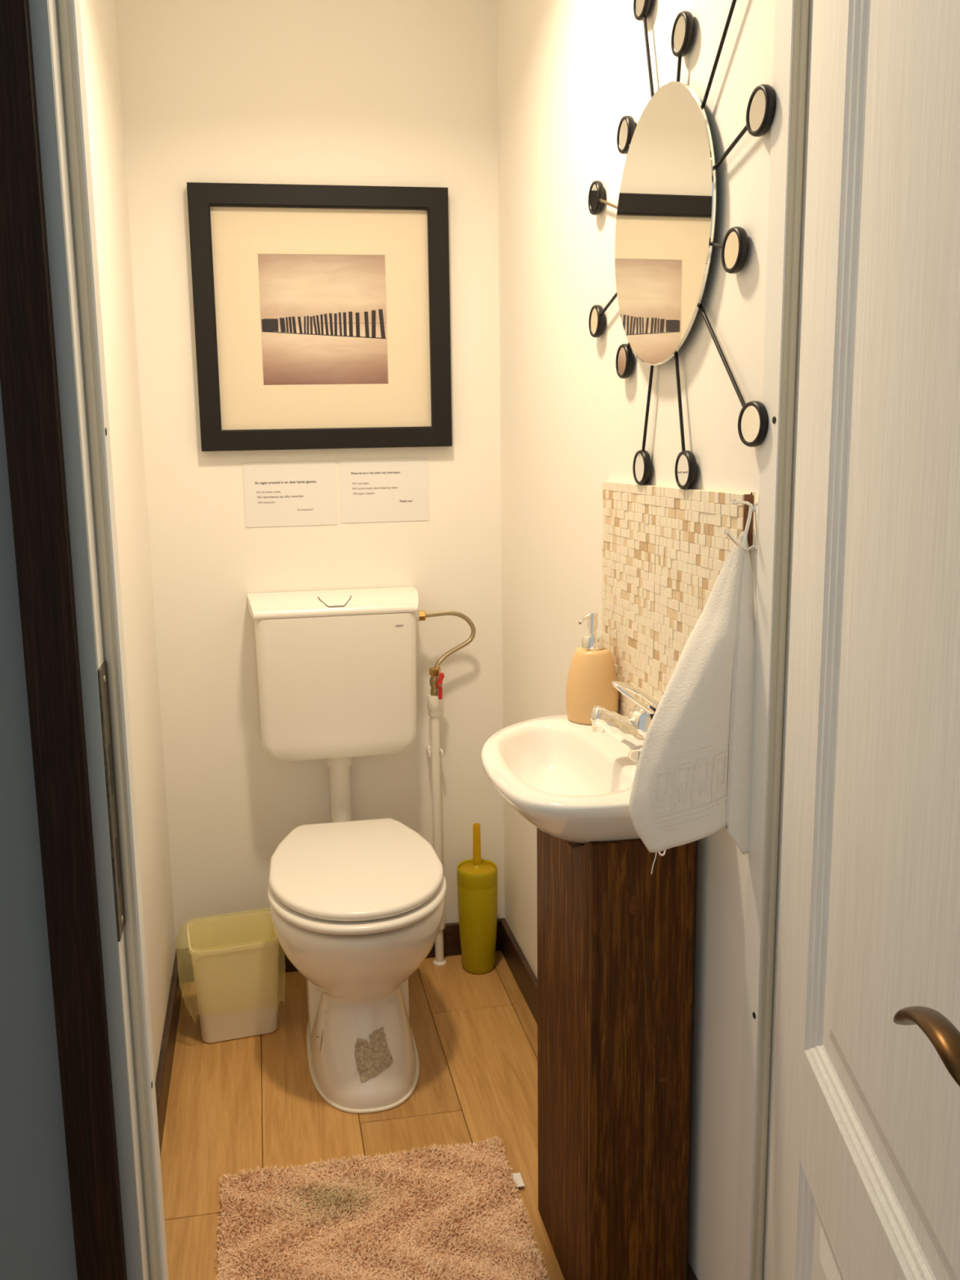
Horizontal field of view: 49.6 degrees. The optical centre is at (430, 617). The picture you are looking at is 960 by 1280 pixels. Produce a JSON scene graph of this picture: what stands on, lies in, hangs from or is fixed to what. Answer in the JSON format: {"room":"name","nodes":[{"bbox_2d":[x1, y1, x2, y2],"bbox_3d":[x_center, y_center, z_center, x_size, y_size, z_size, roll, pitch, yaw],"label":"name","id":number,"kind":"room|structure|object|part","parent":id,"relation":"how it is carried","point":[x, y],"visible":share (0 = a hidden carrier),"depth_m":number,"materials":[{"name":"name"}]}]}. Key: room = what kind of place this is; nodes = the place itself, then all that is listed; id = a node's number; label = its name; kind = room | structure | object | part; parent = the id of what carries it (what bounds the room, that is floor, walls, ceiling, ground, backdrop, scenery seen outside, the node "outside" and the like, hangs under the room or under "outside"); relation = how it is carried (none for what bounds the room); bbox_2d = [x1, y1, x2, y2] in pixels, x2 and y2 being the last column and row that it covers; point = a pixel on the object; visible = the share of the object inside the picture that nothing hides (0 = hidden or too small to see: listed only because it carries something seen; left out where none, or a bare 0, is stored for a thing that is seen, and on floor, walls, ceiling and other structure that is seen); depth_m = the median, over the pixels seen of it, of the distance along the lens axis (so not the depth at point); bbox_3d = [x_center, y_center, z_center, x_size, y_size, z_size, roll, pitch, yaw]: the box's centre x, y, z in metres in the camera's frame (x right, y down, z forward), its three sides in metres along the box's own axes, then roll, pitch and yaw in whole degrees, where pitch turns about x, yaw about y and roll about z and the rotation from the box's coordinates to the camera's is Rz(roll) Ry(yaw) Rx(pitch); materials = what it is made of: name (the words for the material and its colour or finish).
{"room":"bathroom","nodes":[
{"label":"bathroom","id":0,"kind":"room"},
{"bbox_2d":[0,382,77,1279],"bbox_3d":[0.068,-0.191,1.143,3.700,2.700,0.065,-3,10,-9],"label":"wall","id":1,"kind":"structure","parent":0,"point":[37,1239],"depth_m":1.12,"materials":[{"name":"grey paint"}]},
{"bbox_2d":[0,0,127,1279],"bbox_3d":[-0.388,-0.113,1.031,0.050,2.600,0.026,-3,10,-9],"label":"trim","id":2,"kind":"structure","parent":1,"relation":"attached to","point":[29,388],"depth_m":1.04,"materials":[{"name":"black wood"}]},
{"bbox_2d":[28,0,813,1279],"bbox_3d":[0.059,0.109,1.198,0.878,2.090,0.092,-3,10,-9],"label":"door frame","id":3,"kind":"structure","parent":1,"relation":"attached to","point":[55,25],"depth_m":1.16,"materials":[{"name":"white wood"}]},
{"bbox_3d":[-0.355,0.136,1.088,0.024,2.090,0.007,-3,10,-9],"label":"casing","id":4,"kind":"part","parent":3,"relation":"part of","materials":[{"name":"grey wood"}]},
{"bbox_3d":[-0.344,0.200,1.122,0.003,0.302,0.046,-3,10,-9],"label":"strike plate","id":5,"kind":"part","parent":3,"relation":"part of","materials":[{"name":"metal"}]},
{"bbox_2d":[765,0,959,1279],"bbox_3d":[0.370,0.179,0.854,0.105,2.037,0.740,0,9,6],"label":"door","id":6,"kind":"structure","parent":1,"relation":"in","point":[864,1180],"depth_m":0.93,"materials":[{"name":"white wood"}]},
{"bbox_3d":[0.403,0.849,0.966,0.013,0.413,0.469,0,9,6],"label":"panel moulding","id":7,"kind":"part","parent":6,"relation":"part of","materials":[{"name":"white wood"}]},
{"bbox_3d":[0.413,0.849,0.965,0.021,0.369,0.425,0,9,6],"label":"panel","id":8,"kind":"part","parent":6,"relation":"part of","materials":[{"name":"white wood"}]},
{"bbox_3d":[0.383,-0.099,0.809,0.013,1.246,0.469,0,9,6],"label":"panel moulding","id":9,"kind":"part","parent":6,"relation":"part of","materials":[{"name":"white wood"}]},
{"bbox_3d":[0.310,0.263,0.630,0.048,0.051,0.143,-3,10,-9],"label":"handle","id":10,"kind":"part","parent":6,"relation":"part of","materials":[{"name":"brown metal"}]},
{"bbox_2d":[80,0,176,1081],"bbox_3d":[-0.619,-0.157,1.785,0.120,2.450,1.400,-3,10,-9],"label":"wall","id":11,"kind":"structure","parent":0,"point":[98,17],"depth_m":2.15,"materials":[{"name":"white paint"}]},
{"bbox_2d":[155,951,183,1156],"bbox_3d":[-0.529,1.004,1.994,0.015,0.088,1.360,-3,10,-9],"label":"baseboard","id":12,"kind":"structure","parent":11,"relation":"attached to","point":[162,1082],"depth_m":2.27,"materials":[{"name":"brown wood"}]},
{"bbox_2d":[115,0,504,949],"bbox_3d":[-0.258,-0.300,2.604,1.106,2.450,0.120,-3,10,-9],"label":"wall","id":13,"kind":"structure","parent":0,"point":[402,93],"depth_m":2.51,"materials":[{"name":"white paint"}]},
{"bbox_2d":[242,460,337,527],"bbox_3d":[-0.340,-0.301,2.527,0.224,0.156,0.001,-3,10,-9],"label":"paper notice","id":14,"kind":"object","parent":13,"relation":"attached to","point":[286,493],"visible":1,"depth_m":2.53,"materials":[{"name":"white paper"}]},
{"bbox_2d":[186,182,452,451],"bbox_3d":[-0.251,-0.706,2.460,0.603,0.603,0.029,-3,10,-9],"label":"framed picture","id":15,"kind":"object","parent":13,"relation":"attached to","point":[322,313],"visible":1,"depth_m":2.46,"materials":[{"name":"black"}]},
{"bbox_3d":[-0.524,-0.693,2.416,0.049,0.603,0.029,-3,10,-9],"label":"frame rail","id":16,"kind":"part","parent":15,"relation":"part of","materials":[{"name":"black wood"}]},
{"bbox_3d":[-0.256,-0.979,2.415,0.603,0.049,0.029,-3,10,-9],"label":"frame rail","id":17,"kind":"part","parent":15,"relation":"part of","materials":[{"name":"black wood"}]},
{"bbox_2d":[257,254,387,385],"bbox_3d":[-0.252,-0.707,2.467,0.301,0.301,0.002,-3,10,-9],"label":"print","id":18,"kind":"object","parent":15,"relation":"attached to","point":[322,319],"depth_m":2.46,"materials":[{"name":"beige paper"}]},
{"bbox_3d":[-0.245,-0.432,2.506,0.603,0.049,0.029,-3,10,-9],"label":"frame rail","id":19,"kind":"part","parent":15,"relation":"part of","materials":[{"name":"black wood"}]},
{"bbox_3d":[0.022,-0.719,2.505,0.049,0.603,0.029,-3,10,-9],"label":"frame rail","id":20,"kind":"part","parent":15,"relation":"part of","materials":[{"name":"black wood"}]},
{"bbox_2d":[247,586,417,761],"bbox_3d":[-0.229,0.140,2.538,0.412,0.398,0.148,-3,10,-9],"label":"cistern","id":21,"kind":"object","parent":13,"relation":"attached to","point":[336,669],"visible":1,"depth_m":2.47,"materials":[{"name":"white plastic"}]},
{"bbox_3d":[-0.232,-0.036,2.509,0.412,0.042,0.148,-3,10,-9],"label":"tank lid","id":22,"kind":"part","parent":21,"relation":"part of","materials":[{"name":"white ceramic"}]},
{"bbox_2d":[325,756,352,822],"bbox_3d":[-0.225,0.506,2.639,0.067,0.357,0.073,-3,10,-9],"label":"pipe","id":23,"kind":"object","parent":21,"relation":"attached to","point":[340,769],"visible":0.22,"depth_m":2.61,"materials":[{"name":"white plastic"}]},
{"bbox_2d":[175,918,505,982],"bbox_3d":[-0.223,0.875,2.731,0.866,0.088,0.015,-3,10,-9],"label":"baseboard","id":24,"kind":"structure","parent":13,"relation":"attached to","point":[451,940],"depth_m":2.76,"materials":[{"name":"brown wood"}]},
{"bbox_2d":[338,457,428,523],"bbox_3d":[-0.113,-0.314,2.563,0.220,0.155,0.001,-3,10,-9],"label":"paper notice","id":25,"kind":"object","parent":13,"relation":"attached to","point":[395,489],"visible":1,"depth_m":2.56,"materials":[{"name":"white paper"}]},
{"bbox_2d":[160,950,564,1279],"bbox_3d":[0.140,1.207,1.108,3.700,0.050,3.400,-3,10,-9],"label":"floor","id":26,"kind":"structure","parent":0,"point":[233,1105],"depth_m":2.16,"materials":[{"name":"brown wood"}]},
{"bbox_2d":[186,911,279,1043],"bbox_3d":[-0.460,0.852,2.453,0.206,0.235,0.166,-4,10,-16],"label":"waste bin","id":27,"kind":"object","parent":26,"relation":"on","point":[235,957],"visible":0.91,"depth_m":2.39,"materials":[{"name":"beige plastic"}]},
{"bbox_2d":[267,817,446,1113],"bbox_3d":[-0.167,0.752,2.362,0.387,0.452,0.584,-3,10,-9],"label":"toilet","id":28,"kind":"object","parent":26,"relation":"on","point":[357,907],"visible":1,"depth_m":2.17,"materials":[{"name":"white ceramic"}]},
{"bbox_3d":[-0.166,0.550,2.297,0.379,0.032,0.497,-3,10,-9],"label":"lid","id":29,"kind":"part","parent":28,"relation":"part of","materials":[{"name":"white plastic"}]},
{"bbox_3d":[-0.164,0.578,2.293,0.387,0.024,0.504,-3,10,-9],"label":"seat","id":30,"kind":"part","parent":28,"relation":"part of","materials":[{"name":"white plastic"}]},
{"bbox_2d":[214,1134,549,1279],"bbox_3d":[-0.076,1.077,1.714,0.555,0.016,0.578,-3,10,-9],"label":"bath mat","id":31,"kind":"object","parent":26,"relation":"on","point":[454,1212],"visible":1,"depth_m":1.82,"materials":[{"name":"brown fabric"}]},
{"bbox_2d":[426,693,446,965],"bbox_3d":[0.016,0.553,2.694,0.038,0.727,0.062,-3,10,-9],"label":"riser pipe","id":32,"kind":"object","parent":26,"relation":"on","point":[434,750],"visible":0.81,"depth_m":2.65,"materials":[{"name":"white plastic"}]},
{"bbox_2d":[429,666,444,699],"bbox_3d":[0.020,0.165,2.606,0.029,0.074,0.055,-7,11,-32],"label":"valve","id":33,"kind":"object","parent":32,"relation":"attached to","point":[437,677],"visible":1,"depth_m":2.60,"materials":[{"name":"gold metal"}]},
{"bbox_3d":[0.026,0.171,2.593,0.021,0.067,0.021,-3,10,-9],"label":"valve handle","id":34,"kind":"part","parent":33,"relation":"part of","materials":[{"name":"red paint"}]},
{"bbox_2d":[415,610,475,668],"bbox_3d":[0.033,0.058,2.590,0.165,0.171,0.044,-4,10,-19],"label":"supply hose","id":35,"kind":"object","parent":33,"relation":"attached to","point":[420,615],"visible":0.91,"depth_m":2.58,"materials":[{"name":"silver"}]},
{"bbox_2d":[457,822,497,973],"bbox_3d":[0.123,0.722,2.681,0.104,0.392,0.104,-3,10,-9],"label":"toilet brush","id":36,"kind":"object","parent":26,"relation":"on","point":[477,877],"visible":1,"depth_m":2.65,"materials":[{"name":"yellow plastic"}]},
{"bbox_3d":[0.120,0.581,2.658,0.024,0.107,0.024,-3,10,-9],"label":"handle","id":37,"kind":"part","parent":36,"relation":"part of","materials":[{"name":"yellow plastic"}]},
{"bbox_3d":[0.121,0.641,2.668,0.090,0.015,0.090,-3,10,-9],"label":"brush lid","id":38,"kind":"part","parent":36,"relation":"part of","materials":[{"name":"yellow plastic"}]},
{"bbox_2d":[537,827,697,1279],"bbox_3d":[0.286,0.682,1.655,0.156,0.798,0.293,-3,10,-9],"label":"base cabinet","id":39,"kind":"object","parent":26,"relation":"on","point":[616,938],"visible":0.81,"depth_m":1.52,"materials":[{"name":"brown wood"}]},
{"bbox_3d":[0.216,0.686,1.654,0.018,0.794,0.274,-3,10,-9],"label":"panel","id":40,"kind":"part","parent":39,"relation":"part of","materials":[{"name":"brown wood"}]},
{"bbox_3d":[0.307,0.704,1.521,0.152,0.798,0.018,-3,10,-9],"label":"panel","id":41,"kind":"part","parent":39,"relation":"part of","materials":[{"name":"brown wood"}]},
{"bbox_2d":[496,0,775,1279],"bbox_3d":[0.353,-0.203,1.942,0.120,2.450,1.400,-3,10,-9],"label":"wall","id":42,"kind":"structure","parent":0,"point":[569,72],"depth_m":1.81,"materials":[{"name":"white paint"}]},
{"bbox_2d":[480,715,640,844],"bbox_3d":[0.222,0.265,1.596,0.293,0.114,0.458,-3,10,-9],"label":"washbasin","id":43,"kind":"object","parent":42,"relation":"attached to","point":[572,782],"visible":0.77,"depth_m":1.59,"materials":[{"name":"white ceramic"}]},
{"bbox_2d":[565,611,618,724],"bbox_3d":[0.277,0.083,1.767,0.089,0.186,0.089,-3,10,-9],"label":"soap dispenser","id":44,"kind":"object","parent":43,"relation":"on","point":[592,673],"visible":0.87,"depth_m":1.74,"materials":[{"name":"brown ceramic"}]},
{"bbox_2d":[565,647,618,724],"bbox_3d":[0.277,0.113,1.772,0.089,0.124,0.089,-3,10,-9],"label":"bottle","id":45,"kind":"object","parent":44,"relation":"on","point":[592,673],"depth_m":1.74,"materials":[{"name":"brown ceramic"}]},
{"bbox_3d":[0.275,0.011,1.756,0.018,0.040,0.018,-3,10,-9],"label":"pump stem","id":46,"kind":"part","parent":44,"relation":"part of","materials":[{"name":"silver metal"}]},
{"bbox_2d":[590,680,658,762],"bbox_3d":[0.301,0.155,1.543,0.125,0.124,0.065,-3,10,-9],"label":"mixer","id":47,"kind":"object","parent":43,"relation":"on","point":[630,731],"visible":0.8,"depth_m":1.53,"materials":[{"name":"silver metal"}]},
{"bbox_3d":[0.285,0.166,1.544,0.093,0.076,0.046,-3,10,-9],"label":"spout","id":48,"kind":"part","parent":47,"relation":"part of","materials":[{"name":"silver metal"}]},
{"bbox_3d":[0.316,0.124,1.543,0.094,0.063,0.060,-3,10,-9],"label":"lever","id":49,"kind":"part","parent":47,"relation":"part of","materials":[{"name":"silver metal"}]},
{"bbox_2d":[500,920,697,1279],"bbox_3d":[0.310,0.964,2.130,0.015,0.088,1.360,-3,10,-9],"label":"baseboard","id":50,"kind":"structure","parent":42,"relation":"attached to","point":[524,975],"depth_m":2.58,"materials":[{"name":"brown wood"}]},
{"bbox_2d":[601,480,750,715],"bbox_3d":[0.354,0.009,1.584,0.012,0.414,0.533,-3,10,-9],"label":"backsplash","id":51,"kind":"structure","parent":42,"relation":"attached to","point":[665,549],"depth_m":1.59,"materials":[{"name":"beige tile"}]},
{"bbox_2d":[587,0,776,489],"bbox_3d":[0.334,-0.561,1.501,0.026,0.740,0.656,-3,10,-9],"label":"sunburst mirror","id":52,"kind":"object","parent":42,"relation":"attached to","point":[664,242],"visible":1,"depth_m":1.45,"materials":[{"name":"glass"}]},
{"bbox_2d":[589,184,596,211],"bbox_3d":[0.281,-0.718,1.775,0.001,0.043,0.043,-3,10,-9],"label":"mirror","id":53,"kind":"object","parent":52,"relation":"attached to","point":[593,190],"depth_m":1.78,"materials":[{"name":"clear glass"}]},
{"bbox_2d":[590,308,597,333],"bbox_3d":[0.286,-0.515,1.802,0.001,0.043,0.043,-3,10,-9],"label":"mirror","id":54,"kind":"object","parent":52,"relation":"attached to","point":[593,312],"depth_m":1.80,"materials":[{"name":"clear glass"}]},
{"bbox_3d":[0.285,-0.718,1.776,0.013,0.055,0.055,-3,10,-9],"label":"frame","id":55,"kind":"part","parent":52,"relation":"part of","materials":[{"name":"black metal"}]},
{"bbox_3d":[0.290,-0.515,1.803,0.013,0.055,0.055,-3,10,-9],"label":"frame","id":56,"kind":"part","parent":52,"relation":"part of","materials":[{"name":"black metal"}]},
{"bbox_3d":[0.307,-0.530,1.694,0.005,0.056,0.169,-3,10,-10],"label":"rod","id":57,"kind":"part","parent":52,"relation":"part of","materials":[{"name":"black metal"}]},
{"bbox_3d":[0.304,-0.662,1.675,0.005,0.068,0.177,-3,10,-10],"label":"rod","id":58,"kind":"part","parent":52,"relation":"part of","materials":[{"name":"gold metal"}]},
{"bbox_2d":[617,347,626,374],"bbox_3d":[0.311,-0.414,1.677,0.001,0.043,0.043,-3,10,-9],"label":"mirror","id":59,"kind":"object","parent":52,"relation":"attached to","point":[621,352],"depth_m":1.68,"materials":[{"name":"clear glass"}]},
{"bbox_2d":[618,119,627,150],"bbox_3d":[0.303,-0.756,1.625,0.001,0.043,0.043,-3,10,-9],"label":"mirror","id":60,"kind":"object","parent":52,"relation":"attached to","point":[623,126],"depth_m":1.62,"materials":[{"name":"clear glass"}]},
{"bbox_3d":[0.315,-0.415,1.678,0.013,0.055,0.055,-3,10,-9],"label":"frame","id":61,"kind":"part","parent":52,"relation":"part of","materials":[{"name":"black metal"}]},
{"bbox_3d":[0.307,-0.756,1.625,0.013,0.055,0.055,-3,10,-9],"label":"frame","id":62,"kind":"part","parent":52,"relation":"part of","materials":[{"name":"black metal"}]},
{"bbox_2d":[634,453,644,481],"bbox_3d":[0.328,-0.234,1.623,0.001,0.043,0.043,-3,10,-9],"label":"mirror","id":63,"kind":"object","parent":52,"relation":"attached to","point":[638,458],"depth_m":1.62,"materials":[{"name":"clear glass"}]},
{"bbox_2d":[635,0,644,16],"bbox_3d":[0.311,-0.912,1.530,0.001,0.043,0.043,-3,10,-9],"label":"mirror","id":64,"kind":"object","parent":52,"relation":"attached to","point":[639,4],"depth_m":1.53,"materials":[{"name":"clear glass"}]},
{"bbox_3d":[0.332,-0.235,1.623,0.013,0.055,0.055,-3,10,-9],"label":"frame","id":65,"kind":"part","parent":52,"relation":"part of","materials":[{"name":"black metal"}]},
{"bbox_3d":[0.315,-0.912,1.531,0.013,0.055,0.055,-3,10,-9],"label":"frame","id":66,"kind":"part","parent":52,"relation":"part of","materials":[{"name":"black metal"}]},
{"bbox_3d":[0.334,-0.352,1.575,0.005,0.202,0.051,-3,10,-12],"label":"rod","id":67,"kind":"part","parent":52,"relation":"part of","materials":[{"name":"black metal"}]},
{"bbox_3d":[0.324,-0.783,1.517,0.005,0.206,0.064,-3,10,-11],"label":"rod","id":68,"kind":"part","parent":52,"relation":"part of","materials":[{"name":"black metal"}]},
{"bbox_2d":[614,81,715,365],"bbox_3d":[0.330,-0.558,1.490,0.004,0.381,0.344,-3,10,-11],"label":"mirror glass","id":69,"kind":"object","parent":52,"relation":"attached to","point":[664,242],"depth_m":1.47,"materials":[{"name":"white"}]},
{"bbox_2d":[673,15,684,52],"bbox_3d":[0.338,-0.789,1.402,0.001,0.043,0.043,-3,10,-9],"label":"mirror","id":70,"kind":"object","parent":52,"relation":"on","point":[679,23],"depth_m":1.40,"materials":[{"name":"clear glass"}]},
{"bbox_3d":[0.341,-0.718,1.430,0.005,0.102,0.026,-2,9,-4],"label":"rod","id":71,"kind":"part","parent":52,"relation":"part of","materials":[{"name":"black metal"}]},
{"bbox_3d":[0.352,-0.335,1.471,0.005,0.203,0.059,-2,9,-7],"label":"rod","id":72,"kind":"part","parent":52,"relation":"part of","materials":[{"name":"black metal"}]},
{"bbox_3d":[0.342,-0.789,1.403,0.013,0.055,0.055,-3,10,-9],"label":"frame","id":73,"kind":"part","parent":52,"relation":"part of","materials":[{"name":"black metal"}]},
{"bbox_2d":[676,454,688,485],"bbox_3d":[0.356,-0.207,1.458,0.001,0.043,0.043,-3,10,-9],"label":"mirror","id":74,"kind":"object","parent":52,"relation":"attached to","point":[682,460],"depth_m":1.46,"materials":[{"name":"clear glass"}]},
{"bbox_3d":[0.360,-0.207,1.459,0.013,0.055,0.055,-3,10,-9],"label":"frame","id":75,"kind":"part","parent":52,"relation":"part of","materials":[{"name":"black metal"}]},
{"bbox_3d":[0.333,-0.558,1.490,0.003,0.374,0.337,-3,10,-11],"label":"backing plate","id":76,"kind":"part","parent":52,"relation":"part of","materials":[{"name":"black metal"}]},
{"bbox_3d":[0.365,-0.485,1.344,0.005,0.032,0.090,-2,10,-8],"label":"rod","id":77,"kind":"part","parent":52,"relation":"part of","materials":[{"name":"black metal"}]},
{"bbox_3d":[0.361,-0.700,1.310,0.005,0.165,0.155,-3,10,-8],"label":"rod","id":78,"kind":"part","parent":52,"relation":"part of","materials":[{"name":"black metal"}]},
{"bbox_3d":[0.371,-0.358,1.346,0.005,0.185,0.189,-3,10,-9],"label":"rod","id":79,"kind":"part","parent":52,"relation":"part of","materials":[{"name":"black metal"}]},
{"bbox_2d":[723,231,738,268],"bbox_3d":[0.373,-0.454,1.282,0.001,0.043,0.043,-3,10,-9],"label":"mirror","id":80,"kind":"object","parent":52,"relation":"attached to","point":[731,241],"depth_m":1.28,"materials":[{"name":"clear glass"}]},
{"bbox_3d":[0.368,-0.578,1.300,0.005,0.043,0.146,-3,10,-8],"label":"rod","id":81,"kind":"part","parent":52,"relation":"part of","materials":[{"name":"black metal"}]},
{"bbox_3d":[0.377,-0.454,1.282,0.013,0.055,0.055,-3,10,-9],"label":"frame","id":82,"kind":"part","parent":52,"relation":"part of","materials":[{"name":"black metal"}]},
{"bbox_2d":[740,405,759,442],"bbox_3d":[0.388,-0.234,1.254,0.001,0.043,0.043,-4,10,-15],"label":"mirror","id":83,"kind":"object","parent":52,"relation":"attached to","point":[749,415],"depth_m":1.25,"materials":[{"name":"clear glass"}]},
{"bbox_3d":[0.392,-0.234,1.256,0.013,0.055,0.055,-4,10,-15],"label":"frame","id":84,"kind":"part","parent":52,"relation":"part of","materials":[{"name":"black metal"}]},
{"bbox_2d":[748,89,765,131],"bbox_3d":[0.380,-0.587,1.202,0.001,0.043,0.043,-3,10,-9],"label":"mirror","id":85,"kind":"object","parent":52,"relation":"attached to","point":[757,102],"depth_m":1.20,"materials":[{"name":"clear glass"}]},
{"bbox_3d":[0.384,-0.588,1.202,0.013,0.055,0.055,-3,10,-9],"label":"frame","id":86,"kind":"part","parent":52,"relation":"part of","materials":[{"name":"black metal"}]},
{"bbox_2d":[722,491,759,551],"bbox_3d":[0.383,-0.118,1.281,0.041,0.073,0.020,-3,10,-9],"label":"towel hook","id":87,"kind":"object","parent":42,"relation":"attached to","point":[752,523],"visible":1,"depth_m":1.28,"materials":[{"name":"silver metal"}]},
{"bbox_2d":[629,531,755,874],"bbox_3d":[0.332,0.116,1.317,0.153,0.447,0.046,-2,9,-3],"label":"hand towel","id":88,"kind":"object","parent":87,"relation":"hanging from","point":[692,779],"visible":1,"depth_m":1.31,"materials":[{"name":"white fabric"}]},
{"bbox_3d":[0.402,-0.120,1.284,0.003,0.070,0.020,-3,10,-9],"label":"hook plate","id":89,"kind":"part","parent":87,"relation":"part of","materials":[{"name":"silver metal"}]}
]}

